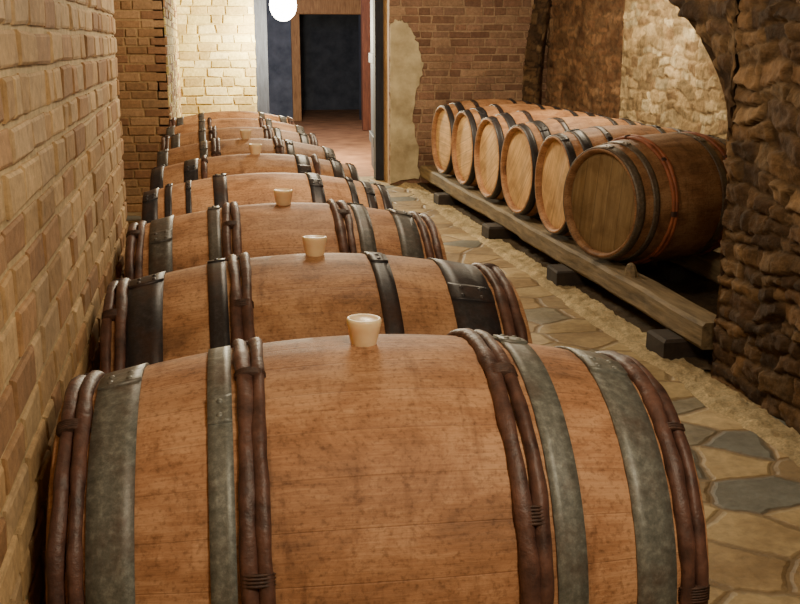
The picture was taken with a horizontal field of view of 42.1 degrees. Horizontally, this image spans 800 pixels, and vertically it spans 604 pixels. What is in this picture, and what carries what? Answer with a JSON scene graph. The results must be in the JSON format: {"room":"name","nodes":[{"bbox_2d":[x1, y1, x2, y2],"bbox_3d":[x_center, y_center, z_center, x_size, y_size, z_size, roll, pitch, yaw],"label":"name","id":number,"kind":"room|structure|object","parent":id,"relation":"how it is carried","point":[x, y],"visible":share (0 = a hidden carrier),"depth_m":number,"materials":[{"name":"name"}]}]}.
{"room":"wine cellar","nodes":[
{"label":"wine cellar","id":0,"kind":"room"},
{"bbox_2d":[0,0,128,603],"bbox_3d":[-0.513,-0.238,1.059,0.090,2.556,4.728,-3,14,-10],"label":"wall","id":1,"kind":"structure","parent":0,"point":[64,226],"depth_m":1.71,"materials":[{"name":"brick"}]},
{"bbox_2d":[113,0,169,211],"bbox_3d":[-2.310,-1.946,7.913,1.034,2.552,0.093,-3,14,-10],"label":"wall","id":2,"kind":"structure","parent":0,"point":[139,60],"depth_m":8.01,"materials":[{"name":"brick"}]},
{"bbox_2d":[153,0,181,126],"bbox_3d":[-2.211,-2.460,9.970,0.098,2.554,4.206,-3,14,-10],"label":"wall","id":3,"kind":"structure","parent":0,"point":[170,8],"depth_m":9.24,"materials":[{"name":"brick"}]},
{"bbox_2d":[176,0,256,116],"bbox_3d":[-2.161,-2.988,12.091,0.950,2.563,0.320,-3,14,-10],"label":"wall","id":4,"kind":"structure","parent":0,"point":[216,38],"depth_m":11.98,"materials":[{"name":"brick"}]},
{"bbox_2d":[266,0,360,119],"bbox_3d":[-1.449,-4.794,19.020,3.700,2.700,3.100,-3,14,-10],"label":"wall","id":5,"kind":"structure","parent":0,"point":[330,44],"depth_m":20.46,"materials":[{"name":"paint"}]},
{"bbox_2d":[291,0,361,120],"bbox_3d":[-1.172,-4.097,17.569,1.370,2.050,0.100,-3,14,-10],"label":"door frame","id":6,"kind":"structure","parent":5,"relation":"attached to","point":[350,7],"depth_m":17.37,"materials":[{"name":"brown wood"}]},
{"bbox_2d":[126,109,799,603],"bbox_3d":[-0.412,-1.133,10.068,5.550,0.128,22.500,-3,14,-10],"label":"floor","id":7,"kind":"structure","parent":0,"point":[750,489],"depth_m":3.61,"materials":[{"name":"beige stone"}]},
{"bbox_2d":[361,0,370,130],"bbox_3d":[-0.501,-3.889,15.559,0.140,2.620,0.120,-3,14,-10],"label":"wooden post","id":8,"kind":"object","parent":7,"relation":"on","point":[365,4],"visible":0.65,"depth_m":15.59,"materials":[{"name":"brown wood"}]},
{"bbox_2d":[420,165,720,359],"bbox_3d":[1.059,-0.502,6.963,0.916,0.212,5.660,-3,14,-10],"label":"beams","id":9,"kind":"structure","parent":7,"relation":"on","point":[690,333],"depth_m":5.49,"materials":[{"name":"brown wood"}]},
{"bbox_2d":[431,98,540,175],"bbox_3d":[0.758,-1.381,8.778,0.866,0.658,0.656,-4,14,-15],"label":"wine barrel","id":10,"kind":"object","parent":9,"relation":"on","point":[444,117],"visible":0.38,"depth_m":8.64,"materials":[{"name":"brown wood"}]},
{"bbox_2d":[451,104,567,187],"bbox_3d":[0.892,-1.207,8.082,0.866,0.658,0.656,-3,14,-13],"label":"wine barrel","id":11,"kind":"object","parent":9,"relation":"on","point":[466,123],"visible":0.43,"depth_m":7.94,"materials":[{"name":"brown wood"}]},
{"bbox_2d":[474,110,601,200],"bbox_3d":[1.023,-1.035,7.395,0.866,0.656,0.656,-3,14,-13],"label":"wine barrel","id":12,"kind":"object","parent":9,"relation":"on","point":[491,133],"visible":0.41,"depth_m":7.25,"materials":[{"name":"brown wood"}]},
{"bbox_2d":[500,116,645,217],"bbox_3d":[1.152,-0.866,6.718,0.866,0.656,0.655,-4,14,-15],"label":"wine barrel","id":13,"kind":"object","parent":9,"relation":"on","point":[522,143],"visible":0.41,"depth_m":6.56,"materials":[{"name":"brown wood"}]},
{"bbox_2d":[535,125,685,236],"bbox_3d":[1.286,-0.693,6.020,0.866,0.657,0.656,-3,14,-13],"label":"wine barrel","id":14,"kind":"object","parent":9,"relation":"on","point":[557,153],"visible":0.35,"depth_m":5.90,"materials":[{"name":"brown wood"}]},
{"bbox_2d":[624,263,636,277],"bbox_3d":[1.115,-0.157,5.016,0.055,0.063,0.100,-3,14,-10],"label":"wedge","id":15,"kind":"object","parent":9,"relation":"on","point":[630,270],"visible":1,"depth_m":4.99,"materials":[{"name":"brown wood"}]},
{"bbox_2d":[563,131,727,264],"bbox_3d":[1.371,-0.550,5.445,0.866,0.668,0.670,-8,16,-30],"label":"wine barrel","id":16,"kind":"object","parent":9,"relation":"on","point":[635,199],"visible":0.85,"depth_m":5.18,"materials":[{"name":"brown wood"}]},
{"bbox_2d":[400,182,799,466],"bbox_3d":[1.027,0.161,4.691,0.196,0.038,10.700,-3,14,-10],"label":"gravel strip","id":17,"kind":"object","parent":7,"relation":"on","point":[712,393],"visible":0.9,"depth_m":4.55,"materials":[{"name":"beige gravel"}]},
{"bbox_3d":[-0.608,0.105,4.679,0.690,0.132,6.600,-3,14,-10],"label":"rails","id":18,"kind":"object","parent":7,"relation":"on","visible":0},
{"bbox_2d":[169,111,294,126],"bbox_3d":[-1.171,-0.986,7.312,0.861,0.704,0.705,-3,14,-10],"label":"wine barrel","id":19,"kind":"object","parent":18,"relation":"on","point":[183,120],"visible":0.17,"depth_m":7.14,"materials":[{"name":"brown wood"}]},
{"bbox_2d":[166,117,304,136],"bbox_3d":[-1.035,-0.814,6.618,0.856,0.720,0.722,-2,14,-10],"label":"wine barrel","id":20,"kind":"object","parent":18,"relation":"on","point":[225,122],"visible":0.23,"depth_m":6.44,"materials":[{"name":"brown wood"}]},
{"bbox_2d":[161,125,318,150],"bbox_3d":[-0.901,-0.641,5.925,0.867,0.720,0.724,-3,14,-10],"label":"wine barrel","id":21,"kind":"object","parent":18,"relation":"on","point":[266,132],"visible":0.23,"depth_m":5.74,"materials":[{"name":"brown wood"}]},
{"bbox_2d":[156,129,335,166],"bbox_3d":[-0.762,-0.484,5.226,0.866,0.755,0.724,-3,14,-10],"label":"wine barrel","id":22,"kind":"object","parent":18,"relation":"on","point":[215,146],"visible":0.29,"depth_m":5.04,"materials":[{"name":"brown wood"}]},
{"bbox_2d":[150,143,358,189],"bbox_3d":[-0.624,-0.312,4.532,0.870,0.750,0.704,-2,14,-10],"label":"wine barrel","id":23,"kind":"object","parent":18,"relation":"on","point":[256,161],"visible":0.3,"depth_m":4.34,"materials":[{"name":"brown wood"}]},
{"bbox_2d":[142,172,392,222],"bbox_3d":[-0.483,-0.125,3.843,0.876,0.706,0.704,-3,14,-10],"label":"wine barrel","id":24,"kind":"object","parent":18,"relation":"on","point":[190,196],"visible":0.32,"depth_m":3.64,"materials":[{"name":"brown wood"}]},
{"bbox_2d":[124,188,446,279],"bbox_3d":[-0.343,0.037,3.146,0.904,0.757,0.723,-2,14,-10],"label":"wine barrel","id":25,"kind":"object","parent":18,"relation":"on","point":[170,243],"visible":0.3,"depth_m":2.93,"materials":[{"name":"brown wood"}]},
{"bbox_2d":[100,235,532,373],"bbox_3d":[-0.201,0.220,2.456,0.923,0.757,0.718,-3,14,-10],"label":"wine barrel","id":26,"kind":"object","parent":18,"relation":"on","point":[161,316],"visible":0.41,"depth_m":2.23,"materials":[{"name":"brown wood"}]},
{"bbox_2d":[45,314,709,603],"bbox_3d":[-0.053,0.390,1.765,0.977,0.765,0.717,-2,14,-9],"label":"wine barrel","id":27,"kind":"object","parent":18,"relation":"on","point":[365,465],"visible":1,"depth_m":1.49,"materials":[{"name":"brown wood"}]},
{"bbox_2d":[383,0,548,184],"bbox_3d":[0.650,-2.431,9.862,1.612,2.554,0.464,-3,14,-10],"label":"wall","id":28,"kind":"structure","parent":0,"point":[469,49],"depth_m":9.66,"materials":[{"name":"brick"}]},
{"bbox_2d":[253,0,383,179],"bbox_3d":[-0.943,-2.709,11.072,1.080,2.500,2.800,-3,14,-10],"label":"door frame","id":29,"kind":"structure","parent":28,"relation":"attached to","point":[260,15],"depth_m":10.08,"materials":[{"name":"paint"}]},
{"bbox_2d":[369,0,373,169],"bbox_3d":[-0.266,-2.410,10.429,0.058,2.170,0.865,-1,14,-4],"label":"door","id":30,"kind":"structure","parent":28,"relation":"in","point":[371,132],"depth_m":10.63,"materials":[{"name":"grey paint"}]},
{"bbox_2d":[390,19,423,183],"bbox_3d":[0.062,-1.847,9.644,0.316,1.498,0.014,-3,14,-10],"label":"plaster patch","id":31,"kind":"object","parent":28,"relation":"attached to","point":[406,65],"visible":0.99,"depth_m":9.62,"materials":[{"name":"beige paint"}]},
{"bbox_2d":[522,0,727,252],"bbox_3d":[1.921,-1.553,6.951,0.350,2.250,6.098,-3,14,-11],"label":"wall","id":32,"kind":"structure","parent":0,"point":[640,61],"depth_m":7.74,"materials":[{"name":"stone"}]},
{"bbox_2d":[668,0,799,434],"bbox_3d":[1.768,-1.095,4.493,1.364,2.550,10.856,-3,14,-10],"label":"wall","id":33,"kind":"structure","parent":0,"point":[752,46],"depth_m":3.75,"materials":[{"name":"stone"}]},
{"bbox_3d":[-0.397,-3.725,9.477,5.700,0.264,22.600,-3,14,-10],"label":"ceiling","id":34,"kind":"structure","parent":0,"visible":0},
{"bbox_2d":[269,0,296,20],"bbox_3d":[-1.284,-3.611,11.328,0.300,1.072,0.300,-3,14,-10],"label":"pendant lamp","id":35,"kind":"object","parent":34,"relation":"hanging from","point":[282,10],"visible":1,"depth_m":11.32,"materials":[{"name":"glass"}]}
]}

